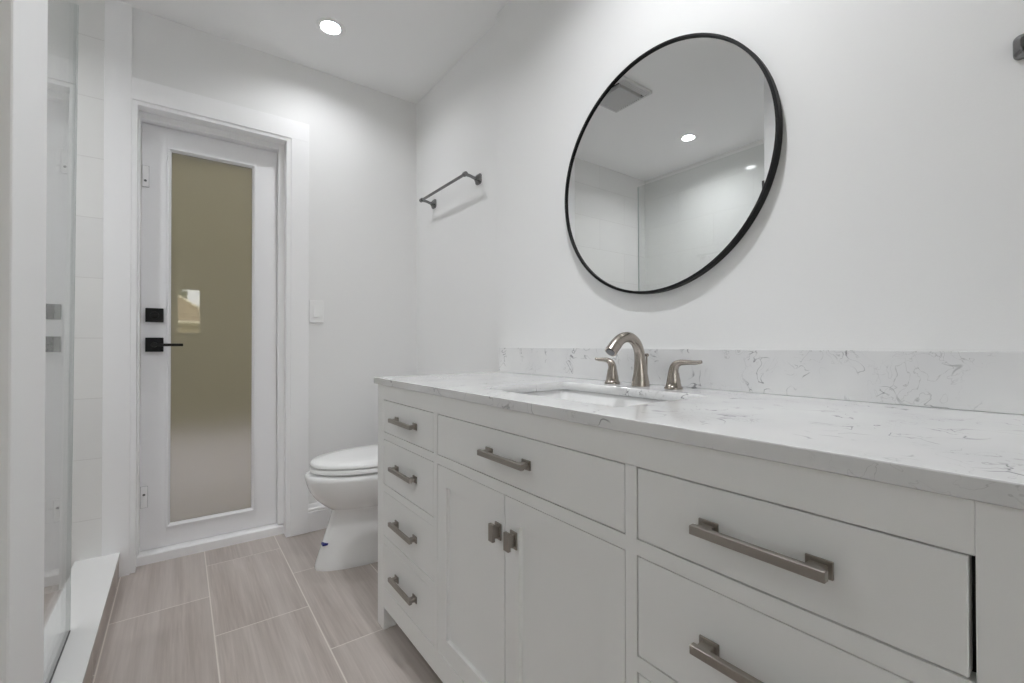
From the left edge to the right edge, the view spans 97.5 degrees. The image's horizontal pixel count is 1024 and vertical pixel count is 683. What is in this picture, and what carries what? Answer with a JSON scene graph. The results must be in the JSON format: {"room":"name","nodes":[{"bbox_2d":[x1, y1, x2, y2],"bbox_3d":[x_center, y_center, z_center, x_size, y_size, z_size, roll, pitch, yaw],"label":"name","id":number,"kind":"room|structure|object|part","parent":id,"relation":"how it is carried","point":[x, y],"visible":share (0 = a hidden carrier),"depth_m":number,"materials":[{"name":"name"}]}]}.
{"room":"bathroom","nodes":[
{"label":"bathroom","id":0,"kind":"room"},
{"bbox_2d":[0,0,47,682],"bbox_3d":[-1.255,-0.244,0.316,1.275,2.496,0.195,0,-1,-36],"label":"wall","id":1,"kind":"structure","parent":0,"point":[23,23],"depth_m":0.66,"materials":[{"name":"white paint"}]},
{"bbox_2d":[44,0,415,593],"bbox_3d":[-1.579,-0.230,2.152,2.536,2.496,0.185,0,-1,-36],"label":"wall","id":2,"kind":"structure","parent":0,"point":[362,139],"depth_m":2.32,"materials":[{"name":"white paint"}]},
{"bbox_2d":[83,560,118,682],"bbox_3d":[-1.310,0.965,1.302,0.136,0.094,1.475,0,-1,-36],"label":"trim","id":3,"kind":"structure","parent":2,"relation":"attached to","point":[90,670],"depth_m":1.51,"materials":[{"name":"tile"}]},
{"bbox_2d":[102,0,131,576],"bbox_3d":[-1.709,-0.231,1.946,0.090,2.496,0.018,0,-1,-36],"label":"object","id":4,"kind":"structure","parent":2,"relation":"attached to","point":[118,14],"depth_m":1.94,"materials":[{"name":"white paint"}]},
{"bbox_2d":[140,122,276,550],"bbox_3d":[-1.480,-0.024,2.229,0.560,1.978,0.100,0,-1,-36],"label":"door","id":5,"kind":"structure","parent":2,"relation":"in","point":[209,205],"depth_m":2.23,"materials":[{"name":"white paint"}]},
{"bbox_3d":[-1.695,0.718,2.069,0.024,0.096,0.010,0,-1,-36],"label":"latch plate","id":6,"kind":"part","parent":5,"relation":"part of","materials":[{"name":"white paint"}]},
{"bbox_3d":[-1.697,-0.766,2.080,0.024,0.097,0.010,0,-1,-36],"label":"latch plate","id":7,"kind":"part","parent":5,"relation":"part of","materials":[{"name":"white paint"}]},
{"bbox_3d":[-1.666,0.015,2.094,0.067,0.066,0.013,0,-1,-36],"label":"handle","id":8,"kind":"part","parent":5,"relation":"part of","materials":[{"name":"black metal"}]},
{"bbox_3d":[-1.610,0.015,2.099,0.120,0.024,0.047,0,-1,-36],"label":"lever","id":9,"kind":"part","parent":5,"relation":"part of","materials":[{"name":"black metal"}]},
{"bbox_3d":[-1.496,-0.021,2.249,0.342,1.774,0.008,0,-1,-36],"label":"glass panel","id":10,"kind":"part","parent":5,"relation":"part of","materials":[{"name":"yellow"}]},
{"bbox_2d":[129,99,290,573],"bbox_3d":[-1.466,-0.025,2.228,0.639,2.080,0.174,0,-1,-36],"label":"trim","id":11,"kind":"structure","parent":2,"relation":"attached to","point":[144,112],"depth_m":2.23,"materials":[{"name":"white paint"}]},
{"bbox_2d":[136,522,283,566],"bbox_3d":[-1.485,0.995,2.248,0.608,0.048,0.105,0,-1,-36],"label":"trim","id":12,"kind":"structure","parent":2,"relation":"attached to","point":[173,551],"depth_m":2.19,"materials":[{"name":"white paint"}]},
{"bbox_2d":[132,77,308,536],"bbox_3d":[-1.381,-0.073,2.187,0.726,2.177,0.018,0,-1,-36],"label":"trim","id":13,"kind":"structure","parent":2,"relation":"attached to","point":[142,90],"depth_m":2.36,"materials":[{"name":"white paint"}]},
{"bbox_2d":[309,300,323,322],"bbox_3d":[-1.057,-0.163,2.429,0.074,0.119,0.013,0,-1,-36],"label":"light switch","id":14,"kind":"object","parent":2,"relation":"attached to","point":[316,308],"visible":1,"depth_m":2.43,"materials":[{"name":"white plastic"}]},
{"bbox_2d":[308,502,331,531],"bbox_3d":[-0.837,0.944,2.582,0.624,0.146,0.014,0,-1,-36],"label":"baseboard","id":15,"kind":"structure","parent":2,"relation":"attached to","point":[319,514],"depth_m":2.42,"materials":[{"name":"white paint"}]},
{"bbox_2d":[44,529,442,682],"bbox_3d":[-0.150,1.050,0.042,2.736,0.100,5.260,0,-1,-36],"label":"floor","id":16,"kind":"structure","parent":0,"point":[260,610],"depth_m":1.60,"materials":[{"name":"tile"}]},
{"bbox_2d":[43,553,119,682],"bbox_3d":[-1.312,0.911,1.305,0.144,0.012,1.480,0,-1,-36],"label":"shower curb","id":17,"kind":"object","parent":16,"relation":"on","point":[91,579],"depth_m":1.48,"materials":[{"name":"white stone"}]},
{"bbox_2d":[45,0,78,682],"bbox_3d":[-1.128,-0.083,1.067,0.027,1.974,0.862,1,-1,-36],"label":"glass","id":18,"kind":"object","parent":17,"relation":"on","point":[70,8],"visible":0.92,"depth_m":1.38,"materials":[{"name":"grey"}]},
{"bbox_3d":[-1.128,-0.084,1.067,0.010,1.974,0.860,1,-1,-36],"label":"glass pane","id":19,"kind":"part","parent":18,"relation":"part of","materials":[{"name":"clear glass"}]},
{"bbox_2d":[305,445,377,571],"bbox_3d":[-0.622,0.631,2.193,0.716,0.773,0.446,0,-1,-36],"label":"toilet","id":20,"kind":"object","parent":16,"relation":"on","point":[345,481],"visible":0.33,"depth_m":2.00,"materials":[{"name":"white ceramic"}]},
{"bbox_3d":[-0.705,0.572,2.133,0.472,0.021,0.369,0,-1,-36],"label":"seat","id":21,"kind":"part","parent":20,"relation":"part of","materials":[{"name":"white plastic"}]},
{"bbox_3d":[-0.701,0.544,2.136,0.481,0.028,0.369,0,-1,-36],"label":"lid","id":22,"kind":"part","parent":20,"relation":"part of","materials":[{"name":"white plastic"}]},
{"bbox_2d":[378,384,1023,682],"bbox_3d":[0.200,0.579,1.152,0.591,0.859,1.576,0,-1,-36],"label":"bathroom vanity","id":23,"kind":"object","parent":16,"relation":"on","point":[514,546],"visible":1,"depth_m":0.66,"materials":[{"name":"white paint"}]},
{"bbox_3d":[-0.442,0.964,1.620,0.026,0.098,0.056,0,-1,-36],"label":"leg","id":24,"kind":"part","parent":23,"relation":"part of","materials":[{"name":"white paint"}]},
{"bbox_3d":[-0.347,0.782,1.416,0.026,0.020,0.172,0,-1,-36],"label":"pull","id":25,"kind":"part","parent":23,"relation":"part of","materials":[{"name":"silver metal"}]},
{"bbox_3d":[-0.348,0.602,1.418,0.026,0.020,0.172,0,-1,-36],"label":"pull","id":26,"kind":"part","parent":23,"relation":"part of","materials":[{"name":"silver metal"}]},
{"bbox_3d":[-0.348,0.420,1.419,0.026,0.020,0.172,0,-1,-36],"label":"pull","id":27,"kind":"part","parent":23,"relation":"part of","materials":[{"name":"silver metal"}]},
{"bbox_3d":[-0.348,0.260,1.420,0.026,0.020,0.172,0,-1,-36],"label":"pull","id":28,"kind":"part","parent":23,"relation":"part of","materials":[{"name":"silver metal"}]},
{"bbox_3d":[-0.327,0.783,1.427,0.019,0.153,0.383,0,-1,-36],"label":"drawer","id":29,"kind":"part","parent":23,"relation":"part of","materials":[{"name":"white paint"}]},
{"bbox_3d":[-0.328,0.602,1.429,0.019,0.153,0.383,0,-1,-36],"label":"drawer","id":30,"kind":"part","parent":23,"relation":"part of","materials":[{"name":"white paint"}]},
{"bbox_3d":[-0.328,0.420,1.430,0.019,0.154,0.383,0,-1,-36],"label":"drawer","id":31,"kind":"part","parent":23,"relation":"part of","materials":[{"name":"white paint"}]},
{"bbox_3d":[-0.328,0.260,1.431,0.019,0.110,0.383,0,-1,-36],"label":"drawer","id":32,"kind":"part","parent":23,"relation":"part of","materials":[{"name":"white paint"}]},
{"bbox_3d":[-0.102,0.599,1.127,0.012,0.412,0.219,0,-1,-36],"label":"door panel","id":33,"kind":"part","parent":23,"relation":"part of","materials":[{"name":"white paint"}]},
{"bbox_3d":[-0.104,0.599,1.126,0.019,0.516,0.317,0,-1,-36],"label":"door","id":34,"kind":"part","parent":23,"relation":"part of","materials":[{"name":"white paint"}]},
{"bbox_3d":[-0.039,0.425,1.004,0.024,0.039,0.023,0,-1,-36],"label":"knob","id":35,"kind":"part","parent":23,"relation":"part of","materials":[{"name":"silver metal"}]},
{"bbox_3d":[-0.021,0.255,0.978,0.026,0.020,0.166,0,-1,-36],"label":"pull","id":36,"kind":"part","parent":23,"relation":"part of","materials":[{"name":"silver metal"}]},
{"bbox_3d":[-0.004,0.425,0.957,0.024,0.039,0.023,0,-1,-36],"label":"knob","id":37,"kind":"part","parent":23,"relation":"part of","materials":[{"name":"silver metal"}]},
{"bbox_3d":[-0.005,0.256,0.993,0.019,0.110,0.652,0,-1,-36],"label":"drawer","id":38,"kind":"part","parent":23,"relation":"part of","materials":[{"name":"white paint"}]},
{"bbox_3d":[0.093,0.596,0.863,0.012,0.412,0.233,0,-1,-36],"label":"door panel","id":39,"kind":"part","parent":23,"relation":"part of","materials":[{"name":"white paint"}]},
{"bbox_3d":[0.091,0.596,0.862,0.019,0.516,0.331,0,-1,-36],"label":"door","id":40,"kind":"part","parent":23,"relation":"part of","materials":[{"name":"white paint"}]},
{"bbox_3d":[0.315,0.594,0.559,0.019,0.153,0.370,0,-1,-36],"label":"drawer","id":41,"kind":"part","parent":23,"relation":"part of","materials":[{"name":"white paint"}]},
{"bbox_2d":[374,372,1023,509],"bbox_3d":[0.209,0.137,1.160,0.572,0.022,1.640,0,-1,-36],"label":"countertop","id":42,"kind":"structure","parent":23,"relation":"on","point":[966,454],"depth_m":0.65,"materials":[{"name":"stone"}]},
{"bbox_2d":[521,389,665,406],"bbox_3d":[0.186,0.221,1.134,0.370,0.142,0.535,0,-1,-36],"label":"sink basin","id":43,"kind":"object","parent":42,"relation":"in","point":[566,394],"visible":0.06,"depth_m":1.33,"materials":[{"name":"white ceramic"}]},
{"bbox_2d":[595,332,701,389],"bbox_3d":[0.331,0.050,1.243,0.174,0.153,0.359,0,-1,-36],"label":"faucet","id":44,"kind":"object","parent":42,"relation":"on","point":[640,378],"visible":1,"depth_m":1.26,"materials":[{"name":"silver metal"}]},
{"bbox_3d":[0.289,0.070,1.384,0.026,0.042,0.081,0,-1,-36],"label":"lever","id":45,"kind":"part","parent":44,"relation":"part of","materials":[{"name":"silver metal"}]},
{"bbox_3d":[0.304,0.106,1.363,0.048,0.042,0.048,0,-1,-36],"label":"handle","id":46,"kind":"part","parent":44,"relation":"part of","materials":[{"name":"silver metal"}]},
{"bbox_3d":[0.321,0.050,1.249,0.164,0.153,0.051,0,-1,-36],"label":"spout","id":47,"kind":"part","parent":44,"relation":"part of","materials":[{"name":"silver metal"}]},
{"bbox_3d":[0.390,0.080,1.299,0.013,0.092,0.013,0,-1,-36],"label":"lift rod","id":48,"kind":"part","parent":44,"relation":"part of","materials":[{"name":"silver metal"}]},
{"bbox_3d":[0.429,0.105,1.194,0.048,0.042,0.048,0,-1,-36],"label":"handle","id":49,"kind":"part","parent":44,"relation":"part of","materials":[{"name":"silver metal"}]},
{"bbox_3d":[0.449,0.068,1.167,0.026,0.042,0.097,0,-1,-36],"label":"lever","id":50,"kind":"part","parent":44,"relation":"part of","materials":[{"name":"silver metal"}]},
{"bbox_3d":[0.296,0.413,0.548,0.026,0.020,0.159,0,-1,-36],"label":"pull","id":51,"kind":"part","parent":23,"relation":"part of","materials":[{"name":"silver metal"}]},
{"bbox_3d":[0.296,0.252,0.549,0.026,0.020,0.159,0,-1,-36],"label":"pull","id":52,"kind":"part","parent":23,"relation":"part of","materials":[{"name":"silver metal"}]},
{"bbox_3d":[0.315,0.413,0.560,0.019,0.154,0.370,0,-1,-36],"label":"drawer","id":53,"kind":"part","parent":23,"relation":"part of","materials":[{"name":"white paint"}]},
{"bbox_3d":[0.314,0.253,0.562,0.019,0.110,0.367,0,-1,-36],"label":"drawer","id":54,"kind":"part","parent":23,"relation":"part of","materials":[{"name":"white paint"}]},
{"bbox_3d":[0.002,0.520,1.006,0.004,0.725,1.536,0,-1,-36],"label":"panel","id":55,"kind":"part","parent":23,"relation":"part of","materials":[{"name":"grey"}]},
{"bbox_2d":[119,0,508,103],"bbox_3d":[-0.153,-1.546,0.061,2.736,0.100,5.260,0,-1,-36],"label":"ceiling","id":56,"kind":"structure","parent":0,"point":[401,49],"depth_m":2.14,"materials":[{"name":"white paint"}]},
{"bbox_2d":[315,18,345,37],"bbox_3d":[-0.856,-1.493,2.119,0.134,0.033,0.134,0,-1,-36],"label":"recessed light","id":57,"kind":"object","parent":56,"relation":"in","point":[329,27],"visible":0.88,"depth_m":2.13,"materials":[{"name":"white plastic"}]},
{"bbox_2d":[416,0,1023,374],"bbox_3d":[0.896,-0.243,0.826,0.131,2.496,5.260,0,-1,-36],"label":"wall","id":58,"kind":"structure","parent":0,"point":[891,217],"depth_m":1.05,"materials":[{"name":"white paint"}]},
{"bbox_2d":[419,171,481,208],"bbox_3d":[-0.341,-0.793,2.368,0.091,0.051,0.531,0,-1,-36],"label":"towel bar","id":59,"kind":"object","parent":58,"relation":"attached to","point":[478,178],"visible":1,"depth_m":2.27,"materials":[{"name":"grey metal"}]},
{"bbox_3d":[-0.483,-0.791,2.561,0.091,0.051,0.051,0,-1,-36],"label":"post","id":60,"kind":"part","parent":59,"relation":"part of","materials":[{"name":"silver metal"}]},
{"bbox_3d":[-0.368,-0.801,2.348,0.014,0.014,0.480,0,-1,-36],"label":"rail","id":61,"kind":"part","parent":59,"relation":"part of","materials":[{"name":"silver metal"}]},
{"bbox_3d":[-0.198,-0.795,2.175,0.091,0.051,0.051,0,-1,-36],"label":"post","id":62,"kind":"part","parent":59,"relation":"part of","materials":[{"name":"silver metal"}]},
{"bbox_2d":[565,33,782,293],"bbox_3d":[0.415,-0.507,1.347,0.022,0.727,0.727,0,-1,-36],"label":"round mirror","id":63,"kind":"object","parent":58,"relation":"attached to","point":[676,160],"visible":1,"depth_m":1.28,"materials":[{"name":"black mirror"}]},
{"bbox_2d":[499,348,1023,414],"bbox_3d":[0.434,0.074,1.321,0.019,0.105,1.631,0,-1,-36],"label":"backsplash","id":64,"kind":"structure","parent":58,"relation":"attached to","point":[984,381],"depth_m":0.96,"materials":[{"name":"stone"}]},
{"bbox_2d":[1013,34,1023,59],"bbox_3d":[0.852,-0.498,0.739,0.044,0.041,0.041,0,-1,-36],"label":"towel hook","id":65,"kind":"object","parent":58,"relation":"attached to","point":[1018,42],"visible":1,"depth_m":0.76,"materials":[{"name":"grey metal"}]}
]}

